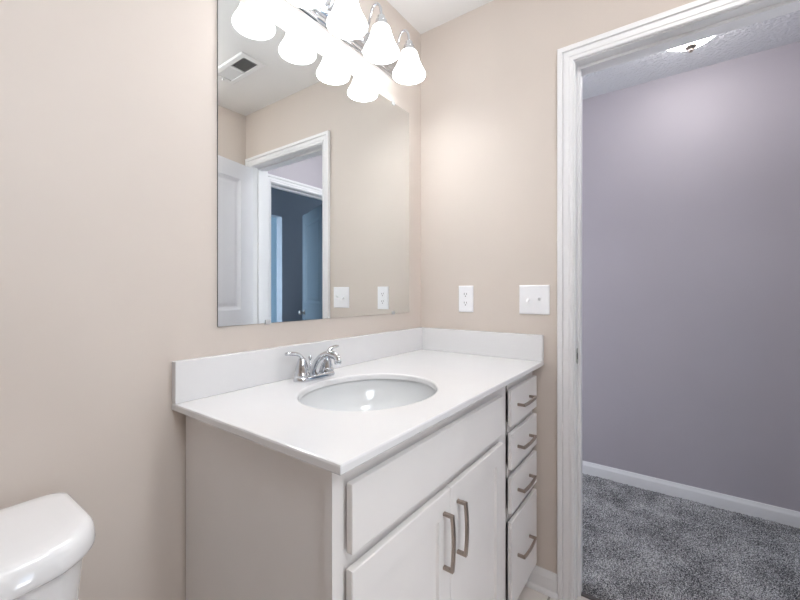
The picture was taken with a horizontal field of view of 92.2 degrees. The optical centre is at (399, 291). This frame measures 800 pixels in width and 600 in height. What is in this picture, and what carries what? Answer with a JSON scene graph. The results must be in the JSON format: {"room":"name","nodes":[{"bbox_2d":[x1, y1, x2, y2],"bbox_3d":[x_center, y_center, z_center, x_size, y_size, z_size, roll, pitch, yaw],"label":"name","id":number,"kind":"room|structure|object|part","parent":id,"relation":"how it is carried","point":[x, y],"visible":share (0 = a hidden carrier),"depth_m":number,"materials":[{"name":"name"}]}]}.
{"room":"bathroom","nodes":[
{"label":"bathroom","id":0,"kind":"room"},
{"bbox_2d":[0,0,420,599],"bbox_3d":[-0.785,-0.034,0.752,0.120,2.432,2.850,0,0,36],"label":"wall","id":1,"kind":"structure","parent":0,"point":[108,108],"depth_m":0.86,"materials":[{"name":"beige paint"}]},
{"bbox_2d":[172,327,422,403],"bbox_3d":[-0.224,0.223,1.404,0.020,0.104,1.134,0,0,36],"label":"backsplash","id":2,"kind":"structure","parent":1,"relation":"attached to","point":[201,377],"depth_m":1.14,"materials":[{"name":"white stone"}]},
{"bbox_2d":[217,0,408,326],"bbox_3d":[-0.226,-0.366,1.413,0.007,0.930,0.913,0,0,36],"label":"wall mirror","id":3,"kind":"object","parent":1,"relation":"attached to","point":[313,161],"visible":1,"depth_m":1.26,"materials":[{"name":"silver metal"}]},
{"bbox_2d":[285,0,425,84],"bbox_3d":[-0.149,-0.974,1.356,0.196,0.200,0.725,0,0,36],"label":"vanity light","id":4,"kind":"object","parent":1,"relation":"attached to","point":[344,20],"visible":1,"depth_m":1.38,"materials":[{"name":"white glass"}]},
{"bbox_3d":[-0.280,-0.925,1.124,0.135,0.102,0.135,0,0,36],"label":"lamp shade","id":5,"kind":"part","parent":4,"relation":"part of","materials":[{"name":"white glass"}]},
{"bbox_3d":[-0.215,-1.017,1.299,0.111,0.113,0.044,0,0,36],"label":"arm","id":6,"kind":"part","parent":4,"relation":"part of","materials":[{"name":"silver metal"}]},
{"bbox_3d":[-0.174,-0.925,1.270,0.135,0.102,0.135,0,0,36],"label":"lamp shade","id":7,"kind":"part","parent":4,"relation":"part of","materials":[{"name":"white glass"}]},
{"bbox_3d":[-0.174,-0.933,1.270,0.054,0.068,0.054,0,0,36],"label":"bulb","id":8,"kind":"part","parent":4,"relation":"part of","materials":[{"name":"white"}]},
{"bbox_3d":[-0.110,-1.017,1.444,0.111,0.113,0.044,0,0,36],"label":"arm","id":9,"kind":"part","parent":4,"relation":"part of","materials":[{"name":"silver metal"}]},
{"bbox_3d":[-0.069,-0.925,1.415,0.135,0.102,0.135,0,0,36],"label":"lamp shade","id":10,"kind":"part","parent":4,"relation":"part of","materials":[{"name":"white glass"}]},
{"bbox_3d":[-0.069,-0.933,1.415,0.054,0.068,0.054,0,0,36],"label":"bulb","id":11,"kind":"part","parent":4,"relation":"part of","materials":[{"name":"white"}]},
{"bbox_3d":[-0.004,-1.017,1.590,0.111,0.113,0.044,0,0,36],"label":"arm","id":12,"kind":"part","parent":4,"relation":"part of","materials":[{"name":"silver metal"}]},
{"bbox_3d":[0.037,-0.925,1.560,0.135,0.102,0.135,0,0,36],"label":"lamp shade","id":13,"kind":"part","parent":4,"relation":"part of","materials":[{"name":"white glass"}]},
{"bbox_3d":[0.037,-0.933,1.560,0.054,0.068,0.054,0,0,36],"label":"bulb","id":14,"kind":"part","parent":4,"relation":"part of","materials":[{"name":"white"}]},
{"bbox_2d":[421,0,695,573],"bbox_3d":[0.261,-0.034,1.827,3.210,2.432,0.120,0,0,36],"label":"wall","id":15,"kind":"structure","parent":0,"point":[489,85],"depth_m":1.63,"materials":[{"name":"beige paint"}]},
{"bbox_2d":[459,286,472,311],"bbox_3d":[0.294,0.032,1.725,0.072,0.118,0.007,0,0,36],"label":"wall outlet","id":16,"kind":"object","parent":15,"relation":"attached to","point":[465,292],"visible":1,"depth_m":1.72,"materials":[{"name":"white plastic"}]},
{"bbox_2d":[462,300,468,305],"bbox_3d":[0.293,0.051,1.723,0.034,0.027,0.003,0,0,36],"label":"receptacle","id":17,"kind":"object","parent":16,"relation":"attached to","point":[464,302],"depth_m":1.72,"materials":[{"name":"white plastic"}]},
{"bbox_2d":[462,292,468,297],"bbox_3d":[0.293,0.013,1.723,0.034,0.027,0.003,0,0,36],"label":"receptacle","id":18,"kind":"object","parent":16,"relation":"attached to","point":[464,294],"depth_m":1.72,"materials":[{"name":"white plastic"}]},
{"bbox_2d":[519,285,549,314],"bbox_3d":[0.535,0.032,1.542,0.120,0.118,0.021,0,0,36],"label":"light switch","id":19,"kind":"object","parent":15,"relation":"attached to","point":[533,299],"visible":1,"depth_m":1.54,"materials":[{"name":"white plastic"}]},
{"bbox_2d":[527,565,557,599],"bbox_3d":[0.554,1.141,1.525,0.140,0.083,0.026,0,0,36],"label":"baseboard","id":20,"kind":"structure","parent":15,"relation":"attached to","point":[544,581],"depth_m":1.51,"materials":[{"name":"white paint"}]},
{"bbox_2d":[581,592,600,599],"bbox_3d":[0.988,1.178,1.298,0.715,0.008,0.016,0,0,36],"label":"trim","id":21,"kind":"structure","parent":15,"relation":"attached to","point":[583,594],"depth_m":1.48,"materials":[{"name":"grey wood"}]},
{"bbox_2d":[557,0,758,599],"bbox_3d":[0.949,0.124,1.244,0.838,2.116,0.018,0,0,36],"label":"trim","id":22,"kind":"structure","parent":15,"relation":"attached to","point":[696,10],"depth_m":1.47,"materials":[{"name":"white paint"}]},
{"bbox_2d":[574,0,799,599],"bbox_3d":[0.990,0.145,1.299,0.751,2.073,0.120,0,0,36],"label":"trim","id":23,"kind":"structure","parent":15,"relation":"attached to","point":[761,10],"depth_m":1.46,"materials":[{"name":"white paint"}]},
{"bbox_2d":[583,11,794,75],"bbox_3d":[1.030,0.124,1.355,0.838,2.116,0.018,0,0,36],"label":"trim","id":24,"kind":"structure","parent":15,"relation":"attached to","point":[794,11],"depth_m":1.35,"materials":[{"name":"white paint"}]},
{"bbox_2d":[387,0,799,99],"bbox_3d":[-0.237,-1.300,1.141,3.210,0.100,4.124,0,0,36],"label":"ceiling","id":25,"kind":"structure","parent":0,"point":[782,30],"depth_m":1.95,"materials":[{"name":"grey paint"}]},
{"bbox_2d":[667,36,714,52],"bbox_3d":[1.335,-1.174,1.766,0.318,0.152,0.318,0,0,36],"label":"ceiling light","id":26,"kind":"object","parent":25,"relation":"attached to","point":[689,47],"visible":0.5,"depth_m":1.76,"materials":[{"name":"white glass"}]},
{"bbox_2d":[517,473,799,599],"bbox_3d":[-0.231,1.226,1.063,3.110,0.112,4.004,0,0,36],"label":"floor","id":27,"kind":"structure","parent":0,"point":[638,543],"depth_m":1.75,"materials":[{"name":"grey carpet"}]},
{"bbox_2d":[0,492,95,599],"bbox_3d":[-0.524,0.785,0.365,0.724,0.794,0.496,0,0,36],"label":"toilet","id":28,"kind":"object","parent":27,"relation":"on","point":[45,540],"visible":1,"depth_m":0.61,"materials":[{"name":"white ceramic"}]},
{"bbox_3d":[-0.720,0.616,0.507,0.217,0.363,0.464,0,0,36],"label":"tank","id":29,"kind":"part","parent":28,"relation":"part of","materials":[{"name":"white ceramic"}]},
{"bbox_2d":[186,372,536,599],"bbox_3d":[0.012,0.738,1.240,0.585,0.889,1.100,0,0,36],"label":"vanity cabinet","id":30,"kind":"object","parent":27,"relation":"on","point":[448,511],"visible":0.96,"depth_m":0.86,"materials":[{"name":"paint"}]},
{"bbox_2d":[172,327,543,475],"bbox_3d":[0.003,0.306,1.239,0.581,0.270,1.134,0,0,36],"label":"countertop","id":31,"kind":"structure","parent":30,"relation":"on","point":[388,388],"depth_m":1.10,"materials":[{"name":"white stone"}]},
{"bbox_2d":[285,345,341,382],"bbox_3d":[-0.275,0.228,1.223,0.168,0.095,0.168,0,0,-12],"label":"faucet","id":32,"kind":"object","parent":31,"relation":"on","point":[321,367],"visible":1,"depth_m":1.19,"materials":[{"name":"silver metal"}]},
{"bbox_3d":[-0.318,0.197,1.166,0.018,0.034,0.063,0,0,44],"label":"lever","id":33,"kind":"part","parent":32,"relation":"part of","materials":[{"name":"silver metal"}]},
{"bbox_3d":[-0.302,0.231,1.186,0.047,0.060,0.047,0,0,36],"label":"handle","id":34,"kind":"part","parent":32,"relation":"part of","materials":[{"name":"silver metal"}]},
{"bbox_3d":[-0.290,0.234,1.240,0.013,0.058,0.013,0,0,2],"label":"lift rod","id":35,"kind":"part","parent":32,"relation":"part of","materials":[{"name":"silver metal"}]},
{"bbox_3d":[-0.234,0.227,1.200,0.138,0.090,0.026,0,0,36],"label":"spout","id":36,"kind":"part","parent":32,"relation":"part of","materials":[{"name":"silver metal"}]},
{"bbox_3d":[-0.242,0.231,1.268,0.047,0.060,0.047,0,0,36],"label":"handle","id":37,"kind":"part","parent":32,"relation":"part of","materials":[{"name":"silver metal"}]},
{"bbox_3d":[-0.229,0.197,1.290,0.018,0.034,0.063,0,0,28],"label":"lever","id":38,"kind":"part","parent":32,"relation":"part of","materials":[{"name":"silver metal"}]},
{"bbox_2d":[299,379,435,410],"bbox_3d":[-0.084,0.367,1.090,0.393,0.148,0.458,0,0,36],"label":"sink basin","id":39,"kind":"object","parent":31,"relation":"in","point":[336,394],"depth_m":1.25,"materials":[{"name":"white ceramic"}]},
{"bbox_3d":[0.015,0.779,0.810,0.014,0.590,0.352,0,0,36],"label":"door","id":40,"kind":"part","parent":30,"relation":"part of","materials":[{"name":"paint"}]},
{"bbox_3d":[0.201,0.688,1.103,0.018,0.789,1.100,0,0,36],"label":"frame","id":41,"kind":"part","parent":30,"relation":"part of","materials":[{"name":"paint"}]},
{"bbox_3d":[0.117,0.595,0.912,0.030,0.135,0.009,0,0,36],"label":"handle","id":42,"kind":"part","parent":30,"relation":"part of","materials":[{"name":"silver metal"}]},
{"bbox_3d":[0.158,0.595,0.969,0.030,0.135,0.009,0,0,36],"label":"handle","id":43,"kind":"part","parent":30,"relation":"part of","materials":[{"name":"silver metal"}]},
{"bbox_3d":[0.223,0.779,1.096,0.014,0.590,0.350,0,0,36],"label":"door","id":44,"kind":"part","parent":30,"relation":"part of","materials":[{"name":"paint"}]},
{"bbox_3d":[0.453,0.927,1.414,0.014,0.294,0.281,0,0,36],"label":"drawer","id":45,"kind":"part","parent":30,"relation":"part of","materials":[{"name":"paint"}]},
{"bbox_3d":[0.453,0.691,1.414,0.014,0.123,0.281,0,0,36],"label":"drawer","id":46,"kind":"part","parent":30,"relation":"part of","materials":[{"name":"paint"}]},
{"bbox_3d":[0.453,0.541,1.414,0.014,0.123,0.281,0,0,36],"label":"drawer","id":47,"kind":"part","parent":30,"relation":"part of","materials":[{"name":"paint"}]},
{"bbox_3d":[0.453,0.393,1.414,0.014,0.124,0.281,0,0,36],"label":"drawer","id":48,"kind":"part","parent":30,"relation":"part of","materials":[{"name":"paint"}]},
{"bbox_3d":[0.461,0.918,1.386,0.030,0.009,0.135,0,0,36],"label":"handle","id":49,"kind":"part","parent":30,"relation":"part of","materials":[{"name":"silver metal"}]},
{"bbox_3d":[0.461,0.690,1.386,0.030,0.009,0.135,0,0,36],"label":"handle","id":50,"kind":"part","parent":30,"relation":"part of","materials":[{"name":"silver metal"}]},
{"bbox_3d":[0.461,0.539,1.386,0.030,0.009,0.135,0,0,36],"label":"handle","id":51,"kind":"part","parent":30,"relation":"part of","materials":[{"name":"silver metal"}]},
{"bbox_3d":[0.461,0.393,1.386,0.030,0.009,0.135,0,0,36],"label":"handle","id":52,"kind":"part","parent":30,"relation":"part of","materials":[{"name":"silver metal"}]},
{"bbox_2d":[582,41,799,511],"bbox_3d":[0.939,-0.034,2.761,3.210,2.432,0.120,0,0,36],"label":"wall","id":53,"kind":"structure","parent":0,"point":[691,179],"depth_m":2.16,"materials":[{"name":"paint"}]},
{"bbox_2d":[582,460,799,527],"bbox_3d":[0.892,1.141,2.713,2.990,0.083,0.013,0,0,36],"label":"baseboard","id":54,"kind":"structure","parent":53,"relation":"attached to","point":[780,515],"depth_m":2.15,"materials":[{"name":"white paint"}]}
]}

